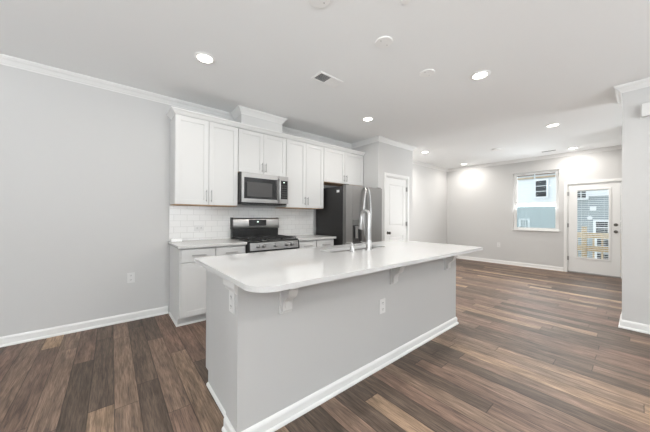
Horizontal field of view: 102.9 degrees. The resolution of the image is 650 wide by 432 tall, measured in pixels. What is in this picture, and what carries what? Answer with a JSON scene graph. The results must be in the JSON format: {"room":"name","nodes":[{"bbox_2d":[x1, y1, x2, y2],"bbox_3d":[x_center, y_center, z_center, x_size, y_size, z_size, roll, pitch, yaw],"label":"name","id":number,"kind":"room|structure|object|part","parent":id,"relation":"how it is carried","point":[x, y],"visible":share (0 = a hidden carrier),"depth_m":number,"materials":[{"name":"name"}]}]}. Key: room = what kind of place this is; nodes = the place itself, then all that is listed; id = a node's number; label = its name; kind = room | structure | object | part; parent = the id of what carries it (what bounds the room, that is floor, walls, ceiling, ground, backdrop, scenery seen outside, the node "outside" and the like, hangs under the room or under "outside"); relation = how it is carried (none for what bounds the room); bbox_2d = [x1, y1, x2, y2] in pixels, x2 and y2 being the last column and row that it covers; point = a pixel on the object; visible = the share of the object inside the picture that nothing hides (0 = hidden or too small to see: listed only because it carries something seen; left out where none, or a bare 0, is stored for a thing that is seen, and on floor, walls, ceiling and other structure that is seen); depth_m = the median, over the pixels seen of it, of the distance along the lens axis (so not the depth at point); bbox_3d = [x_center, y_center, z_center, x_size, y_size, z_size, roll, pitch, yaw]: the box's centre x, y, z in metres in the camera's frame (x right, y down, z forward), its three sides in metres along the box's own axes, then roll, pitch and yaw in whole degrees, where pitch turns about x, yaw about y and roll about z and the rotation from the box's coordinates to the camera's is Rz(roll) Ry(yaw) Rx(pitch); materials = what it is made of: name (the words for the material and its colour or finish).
{"room":"kitchen","nodes":[
{"label":"kitchen","id":0,"kind":"room"},
{"bbox_2d":[0,64,446,336],"bbox_3d":[-0.846,-0.122,4.344,12.220,2.740,0.120,0,0,-40],"label":"wall","id":1,"kind":"structure","parent":0,"point":[85,169],"depth_m":2.81,"materials":[{"name":"grey paint"}]},
{"bbox_2d":[0,306,167,346],"bbox_3d":[-1.278,1.185,-1.162,4.562,0.092,7.830,0,0,-40],"label":"baseboard","id":2,"kind":"structure","parent":1,"relation":"attached to","point":[29,336],"depth_m":2.77,"materials":[{"name":"white paint"}]},
{"bbox_2d":[127,272,134,282],"bbox_3d":[-2.297,0.731,3.065,0.074,0.120,0.008,0,0,-40],"label":"electrical outlet","id":3,"kind":"object","parent":1,"relation":"attached to","point":[130,276],"visible":1,"depth_m":3.06,"materials":[{"name":"grey plastic"}]},
{"bbox_2d":[170,114,237,206],"bbox_3d":[-1.576,-0.671,3.414,0.753,1.074,0.384,0,0,-40],"label":"upper cabinet","id":4,"kind":"object","parent":1,"relation":"attached to","point":[203,154],"visible":1,"depth_m":3.26,"materials":[{"name":"grey paint"}]},
{"bbox_3d":[-1.627,-0.673,3.181,0.370,1.060,0.019,0,0,-40],"label":"door","id":5,"kind":"part","parent":4,"relation":"part of","materials":[{"name":"grey paint"}]},
{"bbox_3d":[-1.596,-0.139,3.434,0.745,0.008,0.326,0,0,-40],"label":"underside panel","id":6,"kind":"part","parent":4,"relation":"part of","materials":[{"name":"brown wood"}]},
{"bbox_3d":[-1.338,-0.671,3.419,0.370,1.060,0.019,0,0,-40],"label":"door","id":7,"kind":"part","parent":4,"relation":"part of","materials":[{"name":"grey paint"}]},
{"bbox_2d":[167,106,364,155],"bbox_3d":[-0.591,-1.229,4.162,3.323,0.054,0.324,0,0,-40],"label":"crown molding","id":8,"kind":"structure","parent":4,"relation":"on","point":[172,110],"depth_m":3.61,"materials":[{"name":"white paint"}]},
{"bbox_2d":[169,205,312,240],"bbox_3d":[-1.105,0.101,4.045,2.302,0.459,0.012,0,0,-40],"label":"tile backsplash","id":9,"kind":"structure","parent":1,"relation":"attached to","point":[182,219],"depth_m":3.72,"materials":[{"name":"white tile"}]},
{"bbox_3d":[-1.991,0.095,3.314,0.005,0.459,0.012,0,0,-40],"label":"edge trim","id":10,"kind":"part","parent":9,"relation":"part of","materials":[{"name":"white tile"}]},
{"bbox_2d":[194,225,203,230],"bbox_3d":[-1.714,0.163,3.532,0.120,0.076,0.008,0,0,-40],"label":"electrical outlet","id":11,"kind":"object","parent":9,"relation":"attached to","point":[196,227],"visible":1,"depth_m":3.53,"materials":[{"name":"grey plastic"}]},
{"bbox_2d":[238,128,285,176],"bbox_3d":[-0.992,-0.902,3.894,0.753,0.604,0.384,0,0,-40],"label":"upper cabinet","id":12,"kind":"object","parent":1,"relation":"attached to","point":[259,153],"visible":0.87,"depth_m":3.74,"materials":[{"name":"grey paint"}]},
{"bbox_3d":[-1.043,-0.904,3.662,0.370,0.590,0.019,0,0,-40],"label":"door","id":13,"kind":"part","parent":12,"relation":"part of","materials":[{"name":"grey paint"}]},
{"bbox_2d":[230,105,286,137],"bbox_3d":[-0.975,-1.349,3.860,0.752,0.286,0.332,0,0,-40],"label":"chase","id":14,"kind":"object","parent":12,"relation":"on","point":[241,114],"visible":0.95,"depth_m":3.72,"materials":[{"name":"grey paint"}]},
{"bbox_3d":[-0.975,-1.451,3.860,0.752,0.083,0.332,0,0,-40],"label":"crown moulding","id":15,"kind":"part","parent":14,"relation":"part of","materials":[{"name":"white paint"}]},
{"bbox_2d":[237,172,287,205],"bbox_3d":[-0.965,-0.378,3.857,0.750,0.437,0.476,0,0,-40],"label":"microwave","id":16,"kind":"object","parent":12,"relation":"attached to","point":[253,188],"visible":0.98,"depth_m":3.68,"materials":[{"name":"grey metal"}]},
{"bbox_3d":[-1.147,-0.393,3.504,0.019,0.410,0.048,0,0,-40],"label":"trim","id":17,"kind":"part","parent":16,"relation":"part of","materials":[{"name":"grey metal"}]},
{"bbox_3d":[-0.670,-0.378,3.827,0.020,0.368,0.054,0,0,-40],"label":"handle","id":18,"kind":"part","parent":16,"relation":"part of","materials":[{"name":"silver metal"}]},
{"bbox_3d":[-0.638,-0.390,3.920,0.162,0.410,0.053,0,0,-40],"label":"control panel","id":19,"kind":"part","parent":16,"relation":"part of","materials":[{"name":"silver metal"}]},
{"bbox_3d":[-0.754,-0.902,3.900,0.370,0.590,0.019,0,0,-40],"label":"door","id":20,"kind":"part","parent":12,"relation":"part of","materials":[{"name":"grey paint"}]},
{"bbox_2d":[275,139,323,208],"bbox_3d":[-0.411,-0.663,4.374,0.753,1.074,0.384,0,0,-40],"label":"upper cabinet","id":21,"kind":"object","parent":1,"relation":"attached to","point":[304,161],"visible":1,"depth_m":4.23,"materials":[{"name":"grey paint"}]},
{"bbox_3d":[-0.462,-0.665,4.141,0.370,1.060,0.019,0,0,-40],"label":"door","id":22,"kind":"part","parent":21,"relation":"part of","materials":[{"name":"grey paint"}]},
{"bbox_3d":[-0.431,-0.130,4.394,0.745,0.008,0.326,0,0,-40],"label":"underside panel","id":23,"kind":"part","parent":21,"relation":"part of","materials":[{"name":"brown wood"}]},
{"bbox_3d":[-0.173,-0.663,4.380,0.370,1.060,0.019,0,0,-40],"label":"door","id":24,"kind":"part","parent":21,"relation":"part of","materials":[{"name":"grey paint"}]},
{"bbox_2d":[324,147,362,185],"bbox_3d":[0.270,-0.893,4.935,1.005,0.604,0.384,0,0,-40],"label":"upper cabinet","id":25,"kind":"object","parent":1,"relation":"attached to","point":[340,167],"visible":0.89,"depth_m":4.78,"materials":[{"name":"grey paint"}]},
{"bbox_3d":[0.171,-0.895,4.662,0.496,0.590,0.019,0,0,-40],"label":"door","id":26,"kind":"part","parent":25,"relation":"part of","materials":[{"name":"grey paint"}]},
{"bbox_3d":[0.251,-0.595,4.956,0.997,0.008,0.326,0,0,-40],"label":"underside panel","id":27,"kind":"part","parent":25,"relation":"part of","materials":[{"name":"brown wood"}]},
{"bbox_3d":[0.557,-0.893,4.981,0.496,0.590,0.019,0,0,-40],"label":"door","id":28,"kind":"part","parent":25,"relation":"part of","materials":[{"name":"grey paint"}]},
{"bbox_2d":[0,0,649,168],"bbox_3d":[1.643,-1.539,1.243,12.400,0.100,8.130,0,0,-40],"label":"ceiling","id":29,"kind":"structure","parent":0,"point":[548,62],"depth_m":2.47,"materials":[{"name":"white paint"}]},
{"bbox_2d":[194,52,215,63],"bbox_3d":[-1.139,-1.494,2.457,0.190,0.008,0.190,0,0,-40],"label":"recessed light","id":30,"kind":"object","parent":29,"relation":"in","point":[202,57],"visible":1,"depth_m":2.45,"materials":[{"name":"white plastic"}]},
{"bbox_2d":[309,0,329,7],"bbox_3d":[-0.038,-1.490,1.781,0.150,0.010,0.150,0,0,-40],"label":"cover plate","id":31,"kind":"object","parent":29,"relation":"attached to","point":[316,3],"visible":1,"depth_m":1.81,"materials":[{"name":"white plastic"}]},
{"bbox_2d":[311,71,342,87],"bbox_3d":[0.029,-1.488,2.835,0.325,0.008,0.172,0,0,-40],"label":"ceiling vent","id":32,"kind":"object","parent":29,"relation":"in","point":[322,77],"visible":1,"depth_m":2.83,"materials":[{"name":"white plastic"}]},
{"bbox_2d":[362,117,373,121],"bbox_3d":[0.656,-1.481,3.965,0.190,0.008,0.190,0,0,-40],"label":"recessed light","id":33,"kind":"object","parent":29,"relation":"in","point":[366,119],"visible":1,"depth_m":3.97,"materials":[{"name":"white plastic"}]},
{"bbox_2d":[375,36,392,47],"bbox_3d":[0.506,-1.486,2.220,0.150,0.010,0.150,0,0,-40],"label":"cover plate","id":34,"kind":"object","parent":29,"relation":"attached to","point":[384,41],"visible":1,"depth_m":2.21,"materials":[{"name":"white plastic"}]},
{"bbox_2d":[401,0,410,3],"bbox_3d":[0.560,-1.488,1.789,0.064,0.008,0.064,0,0,-40],"label":"cap","id":35,"kind":"object","parent":29,"relation":"attached to","point":[402,1],"visible":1,"depth_m":1.79,"materials":[{"name":"white plastic"}]},
{"bbox_2d":[419,69,434,76],"bbox_3d":[1.061,-1.482,2.694,0.150,0.010,0.150,0,0,-40],"label":"cover plate","id":36,"kind":"object","parent":29,"relation":"attached to","point":[428,72],"visible":1,"depth_m":2.69,"materials":[{"name":"white plastic"}]},
{"bbox_2d":[470,70,490,79],"bbox_3d":[1.632,-1.480,2.728,0.190,0.008,0.190,0,0,-40],"label":"recessed light","id":37,"kind":"object","parent":29,"relation":"in","point":[482,74],"visible":1,"depth_m":2.72,"materials":[{"name":"white plastic"}]},
{"bbox_2d":[545,123,560,126],"bbox_3d":[3.685,-1.466,4.185,0.190,0.008,0.190,0,0,-40],"label":"recessed light","id":38,"kind":"object","parent":29,"relation":"in","point":[553,124],"visible":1,"depth_m":4.18,"materials":[{"name":"white plastic"}]},
{"bbox_2d":[0,258,649,431],"bbox_3d":[1.629,1.301,1.235,12.400,0.100,8.130,0,0,-40],"label":"floor","id":39,"kind":"structure","parent":0,"point":[530,349],"depth_m":2.02,"materials":[{"name":"brown wood"}]},
{"bbox_2d":[168,245,245,326],"bbox_3d":[-1.496,0.801,3.300,0.769,0.882,0.664,0,0,-40],"label":"base cabinet","id":40,"kind":"object","parent":39,"relation":"on","point":[187,305],"visible":0.4,"depth_m":2.96,"materials":[{"name":"grey paint"}]},
{"bbox_3d":[-1.527,1.232,3.333,0.769,0.020,0.516,0,0,-40],"label":"shoe moulding","id":41,"kind":"part","parent":40,"relation":"part of","materials":[{"name":"white paint"}]},
{"bbox_3d":[-1.450,0.830,2.965,0.358,0.591,0.019,0,0,-40],"label":"door","id":42,"kind":"part","parent":40,"relation":"part of","materials":[{"name":"grey paint"}]},
{"bbox_3d":[-1.449,0.446,2.966,0.358,0.146,0.019,0,0,-40],"label":"drawer","id":43,"kind":"part","parent":40,"relation":"part of","materials":[{"name":"grey paint"}]},
{"bbox_2d":[168,238,246,248],"bbox_3d":[-1.497,0.343,3.298,0.779,0.032,0.664,0,0,-40],"label":"countertop","id":44,"kind":"structure","parent":40,"relation":"on","point":[210,242],"depth_m":3.15,"materials":[{"name":"grey stone"}]},
{"bbox_2d":[170,238,181,241],"bbox_3d":[-1.904,0.308,3.312,0.126,0.033,0.096,0,0,-40],"label":"backsplash tile","id":45,"kind":"object","parent":44,"relation":"on","point":[177,239],"visible":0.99,"depth_m":3.28,"materials":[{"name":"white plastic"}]},
{"bbox_3d":[-1.163,0.448,3.201,0.358,0.146,0.019,0,0,-40],"label":"drawer","id":46,"kind":"part","parent":40,"relation":"part of","materials":[{"name":"grey paint"}]},
{"bbox_2d":[230,217,299,252],"bbox_3d":[-0.863,0.635,3.744,0.758,1.222,0.729,0,0,-40],"label":"gas range","id":47,"kind":"object","parent":39,"relation":"on","point":[260,234],"visible":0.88,"depth_m":3.75,"materials":[{"name":"grey metal"}]},
{"bbox_3d":[-1.030,0.104,3.973,0.285,0.093,0.010,0,0,-40],"label":"display panel","id":48,"kind":"part","parent":47,"relation":"part of","materials":[{"name":"black glass"}]},
{"bbox_2d":[232,238,297,242],"bbox_3d":[-0.867,0.332,3.751,0.758,0.016,0.580,0,0,-40],"label":"cooktop","id":49,"kind":"object","parent":47,"relation":"in","point":[249,240],"depth_m":3.52,"materials":[{"name":"black metal"}]},
{"bbox_3d":[-0.684,0.394,3.529,0.730,0.105,0.065,0,0,-40],"label":"control panel","id":50,"kind":"part","parent":47,"relation":"part of","materials":[{"name":"silver metal"}]},
{"bbox_2d":[297,239,333,248],"bbox_3d":[-0.321,0.809,4.268,0.733,0.882,0.664,0,0,-40],"label":"base cabinet","id":51,"kind":"object","parent":39,"relation":"on","point":[323,242],"visible":0.16,"depth_m":4.05,"materials":[{"name":"grey paint"}]},
{"bbox_3d":[-0.276,0.454,3.933,0.348,0.146,0.019,0,0,-40],"label":"drawer","id":52,"kind":"part","parent":51,"relation":"part of","materials":[{"name":"grey paint"}]},
{"bbox_2d":[289,234,335,240],"bbox_3d":[-0.313,0.352,4.275,0.751,0.032,0.664,0,0,-40],"label":"countertop","id":53,"kind":"structure","parent":51,"relation":"on","point":[310,236],"depth_m":4.15,"materials":[{"name":"grey stone"}]},
{"bbox_3d":[0.002,0.456,4.162,0.348,0.146,0.019,0,0,-40],"label":"drawer","id":54,"kind":"part","parent":51,"relation":"part of","materials":[{"name":"grey paint"}]},
{"bbox_2d":[206,250,458,431],"bbox_3d":[0.311,0.805,2.467,2.631,0.886,0.918,0,0,-40],"label":"kitchen island","id":55,"kind":"object","parent":39,"relation":"on","point":[272,358],"visible":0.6,"depth_m":1.74,"materials":[{"name":"grey paint"}]},
{"bbox_3d":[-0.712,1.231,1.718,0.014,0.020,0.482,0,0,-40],"label":"baseboard","id":56,"kind":"part","parent":55,"relation":"part of","materials":[{"name":"white paint"}]},
{"bbox_3d":[-0.710,0.799,1.762,0.041,0.886,0.550,0,0,-40],"label":"panel","id":57,"kind":"part","parent":55,"relation":"part of","materials":[{"name":"grey paint"}]},
{"bbox_3d":[-0.528,0.388,1.441,0.022,0.063,0.176,0,0,-40],"label":"cap moulding","id":58,"kind":"part","parent":55,"relation":"part of","materials":[{"name":"grey paint"}]},
{"bbox_3d":[-0.518,0.476,1.440,0.006,0.120,0.074,0,0,-40],"label":"plate","id":59,"kind":"part","parent":55,"relation":"part of","materials":[{"name":"grey plastic"}]},
{"bbox_2d":[194,240,482,292],"bbox_3d":[0.361,0.348,2.425,2.655,0.028,1.118,0,0,-40],"label":"island countertop","id":60,"kind":"structure","parent":55,"relation":"on","point":[280,270],"depth_m":1.85,"materials":[{"name":"white stone"}]},
{"bbox_2d":[345,242,355,251],"bbox_3d":[0.236,0.290,2.439,0.058,0.088,0.121,0,0,-40],"label":"soap dispenser","id":61,"kind":"object","parent":60,"relation":"on","point":[352,248],"visible":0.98,"depth_m":2.40,"materials":[{"name":"silver metal"}]},
{"bbox_2d":[333,247,372,251],"bbox_3d":[0.311,0.462,2.684,0.799,0.197,0.235,0,0,-40],"label":"sink","id":62,"kind":"object","parent":60,"relation":"in","point":[372,247],"visible":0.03,"depth_m":2.77,"materials":[{"name":"grey metal"}]},
{"bbox_2d":[359,209,371,249],"bbox_3d":[0.368,0.133,2.569,0.161,0.403,0.164,0,0,-40],"label":"kitchen faucet","id":63,"kind":"object","parent":60,"relation":"on","point":[368,242],"visible":0.99,"depth_m":2.55,"materials":[{"name":"silver metal"}]},
{"bbox_3d":[0.407,0.084,2.595,0.051,0.305,0.139,0,0,-40],"label":"spout","id":64,"kind":"part","parent":63,"relation":"part of","materials":[{"name":"silver metal"}]},
{"bbox_3d":[0.480,1.208,2.258,2.631,0.082,0.199,0,0,-40],"label":"baseboard","id":65,"kind":"part","parent":55,"relation":"part of","materials":[{"name":"white paint"}]},
{"bbox_3d":[0.478,0.748,2.153,0.074,0.120,0.006,0,0,-40],"label":"plate","id":66,"kind":"part","parent":55,"relation":"part of","materials":[{"name":"grey plastic"}]},
{"bbox_2d":[316,184,381,244],"bbox_3d":[0.455,0.369,4.721,0.912,1.772,0.854,0,0,-40],"label":"refrigerator","id":67,"kind":"object","parent":39,"relation":"on","point":[339,217],"visible":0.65,"depth_m":4.38,"materials":[{"name":"grey metal"}]},
{"bbox_3d":[0.489,0.024,4.322,0.454,1.060,0.078,0,0,-40],"label":"door","id":68,"kind":"part","parent":67,"relation":"part of","materials":[{"name":"silver metal"}]},
{"bbox_3d":[0.522,0.106,4.334,0.212,0.096,0.061,0,0,-40],"label":"dispenser panel","id":69,"kind":"part","parent":67,"relation":"part of","materials":[{"name":"grey"}]},
{"bbox_3d":[0.660,-0.010,4.375,0.092,0.962,0.060,0,0,-40],"label":"handle","id":70,"kind":"part","parent":67,"relation":"part of","materials":[{"name":"silver metal"}]},
{"bbox_3d":[0.759,-0.009,4.457,0.092,0.962,0.060,0,0,-40],"label":"handle","id":71,"kind":"part","parent":67,"relation":"part of","materials":[{"name":"silver metal"}]},
{"bbox_3d":[0.843,0.027,4.614,0.454,1.060,0.078,0,0,-40],"label":"door","id":72,"kind":"part","parent":67,"relation":"part of","materials":[{"name":"silver metal"}]},
{"bbox_2d":[351,141,412,240],"bbox_3d":[1.214,-0.109,5.501,1.150,2.740,0.715,0,0,-40],"label":"wall","id":73,"kind":"structure","parent":0,"point":[379,158],"depth_m":5.08,"materials":[{"name":"grey paint"}]},
{"bbox_2d":[384,172,408,240],"bbox_3d":[1.435,0.213,5.254,0.842,2.096,0.167,0,0,-40],"label":"door","id":74,"kind":"structure","parent":73,"relation":"in","point":[396,187],"depth_m":5.25,"materials":[{"name":"white paint"}]},
{"bbox_2d":[447,149,621,270],"bbox_3d":[5.079,-0.087,6.668,0.120,2.740,3.830,0,0,-40],"label":"wall","id":75,"kind":"structure","parent":0,"point":[480,201],"depth_m":6.90,"materials":[{"name":"grey paint"}]},
{"bbox_2d":[456,255,562,270],"bbox_3d":[3.427,1.227,6.032,3.223,0.092,2.713,0,0,-40],"label":"baseboard","id":76,"kind":"structure","parent":75,"relation":"attached to","point":[555,268],"depth_m":6.74,"materials":[{"name":"white paint"}]},
{"bbox_2d":[512,169,558,231],"bbox_3d":[5.233,-0.366,6.452,0.150,1.471,0.924,0,0,-40],"label":"window","id":77,"kind":"structure","parent":75,"relation":"in","point":[556,229],"depth_m":6.40,"materials":[{"name":"white paint"}]},
{"bbox_3d":[5.212,0.359,6.436,0.105,0.020,0.924,0,0,-40],"label":"sill","id":78,"kind":"part","parent":77,"relation":"part of","materials":[{"name":"white paint"}]},
{"bbox_3d":[5.255,-0.011,6.471,0.026,0.666,0.818,0,0,-40],"label":"sash","id":79,"kind":"part","parent":77,"relation":"part of","materials":[{"name":"clear glass"}]},
{"bbox_3d":[5.280,-0.694,6.490,0.026,0.769,0.818,0,0,-40],"label":"sash","id":80,"kind":"part","parent":77,"relation":"part of","materials":[{"name":"clear glass"}]},
{"bbox_2d":[564,178,621,277],"bbox_3d":[5.867,0.251,5.668,0.173,2.066,0.939,0,0,-40],"label":"door","id":81,"kind":"structure","parent":75,"relation":"in","point":[611,266],"depth_m":5.64,"materials":[{"name":"white paint"}]},
{"bbox_3d":[5.840,0.174,5.656,0.014,1.564,0.552,0,0,-40],"label":"lite frame","id":82,"kind":"part","parent":81,"relation":"part of","materials":[{"name":"white paint"}]},
{"bbox_2d":[577,189,608,258],"bbox_3d":[5.866,0.174,5.677,0.022,1.500,0.484,0,0,-40],"label":"mini blind","id":83,"kind":"object","parent":81,"relation":"attached to","point":[588,190],"depth_m":5.68,"materials":[{"name":"white plastic"}]},
{"bbox_2d":[622,86,649,324],"bbox_3d":[6.083,-0.093,2.503,3.630,2.740,4.124,0,0,-40],"label":"wall","id":84,"kind":"structure","parent":0,"point":[635,130],"depth_m":2.87,"materials":[{"name":"grey paint"}]},
{"bbox_2d":[0,53,649,171],"bbox_3d":[1.643,-1.449,1.242,12.100,0.077,7.830,0,0,-40],"label":"trim","id":85,"kind":"structure","parent":84,"relation":"attached to","point":[7,60],"depth_m":3.28,"materials":[{"name":"white paint"}]},
{"bbox_2d":[618,312,649,333],"bbox_3d":[2.811,1.207,-0.174,12.070,0.092,4.154,0,0,-40],"label":"baseboard","id":86,"kind":"structure","parent":84,"relation":"attached to","point":[634,326],"depth_m":2.86,"materials":[{"name":"white paint"}]},
{"bbox_2d":[640,102,649,118],"bbox_3d":[3.509,-1.143,2.737,0.055,0.152,0.227,0,0,-40],"label":"door chime","id":87,"kind":"object","parent":84,"relation":"attached to","point":[645,107],"visible":1,"depth_m":2.78,"materials":[{"name":"white plastic"}]},
{"label":"outside","id":88,"kind":"structure","parent":0,"visible":0},
{"bbox_3d":[7.089,1.450,5.522,1.520,0.080,2.900,0,0,-39],"label":"deck","id":89,"kind":"object","parent":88,"visible":0},
{"bbox_2d":[577,226,608,258],"bbox_3d":[7.563,0.843,5.911,0.100,1.140,2.700,0,0,-40],"label":"deck railing","id":90,"kind":"object","parent":89,"relation":"on","point":[581,235],"visible":0.21,"depth_m":6.70,"materials":[{"name":"brown wood"}]},
{"bbox_3d":[6.818,0.842,6.814,0.100,1.140,0.100,0,0,-40],"label":"post","id":91,"kind":"part","parent":90,"relation":"part of","materials":[{"name":"brown wood"}]},
{"bbox_3d":[7.564,0.503,5.912,0.080,0.150,2.700,0,0,-40],"label":"rail","id":92,"kind":"part","parent":90,"relation":"part of","materials":[{"name":"brown wood"}]},
{"bbox_3d":[7.562,0.848,5.911,0.040,0.130,2.700,0,0,-40],"label":"rail","id":93,"kind":"part","parent":90,"relation":"part of","materials":[{"name":"brown wood"}]},
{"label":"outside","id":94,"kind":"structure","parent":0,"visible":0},
{"bbox_3d":[17.314,4.421,16.871,31.770,0.100,44.000,0,0,-39],"label":"ground","id":95,"kind":"structure","parent":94,"visible":0},
{"bbox_2d":[517,172,608,258],"bbox_3d":[11.603,0.432,12.805,6.800,7.800,13.600,0,0,-40],"label":"house","id":96,"kind":"structure","parent":95,"relation":"on","point":[534,187],"depth_m":10.72,"materials":[{"name":"blue"}]},
{"bbox_3d":[8.754,0.354,11.371,0.019,0.340,0.250,0,0,-40],"label":"pane","id":97,"kind":"part","parent":96,"relation":"part of","materials":[{"name":"glass"}]},
{"bbox_3d":[9.084,-1.151,10.889,0.019,0.670,0.350,0,0,-40],"label":"pane","id":98,"kind":"part","parent":96,"relation":"part of","materials":[{"name":"glass"}]},
{"bbox_3d":[9.846,-0.864,9.962,0.019,0.360,0.270,0,0,-40],"label":"pane","id":99,"kind":"part","parent":96,"relation":"part of","materials":[{"name":"glass"}]},
{"bbox_3d":[10.338,0.437,9.449,0.019,0.440,0.630,0,0,-40],"label":"pane","id":100,"kind":"part","parent":96,"relation":"part of","materials":[{"name":"glass"}]},
{"bbox_3d":[10.343,1.237,9.435,0.019,0.760,0.600,0,0,-40],"label":"pane","id":101,"kind":"part","parent":96,"relation":"part of","materials":[{"name":"glass"}]}
]}

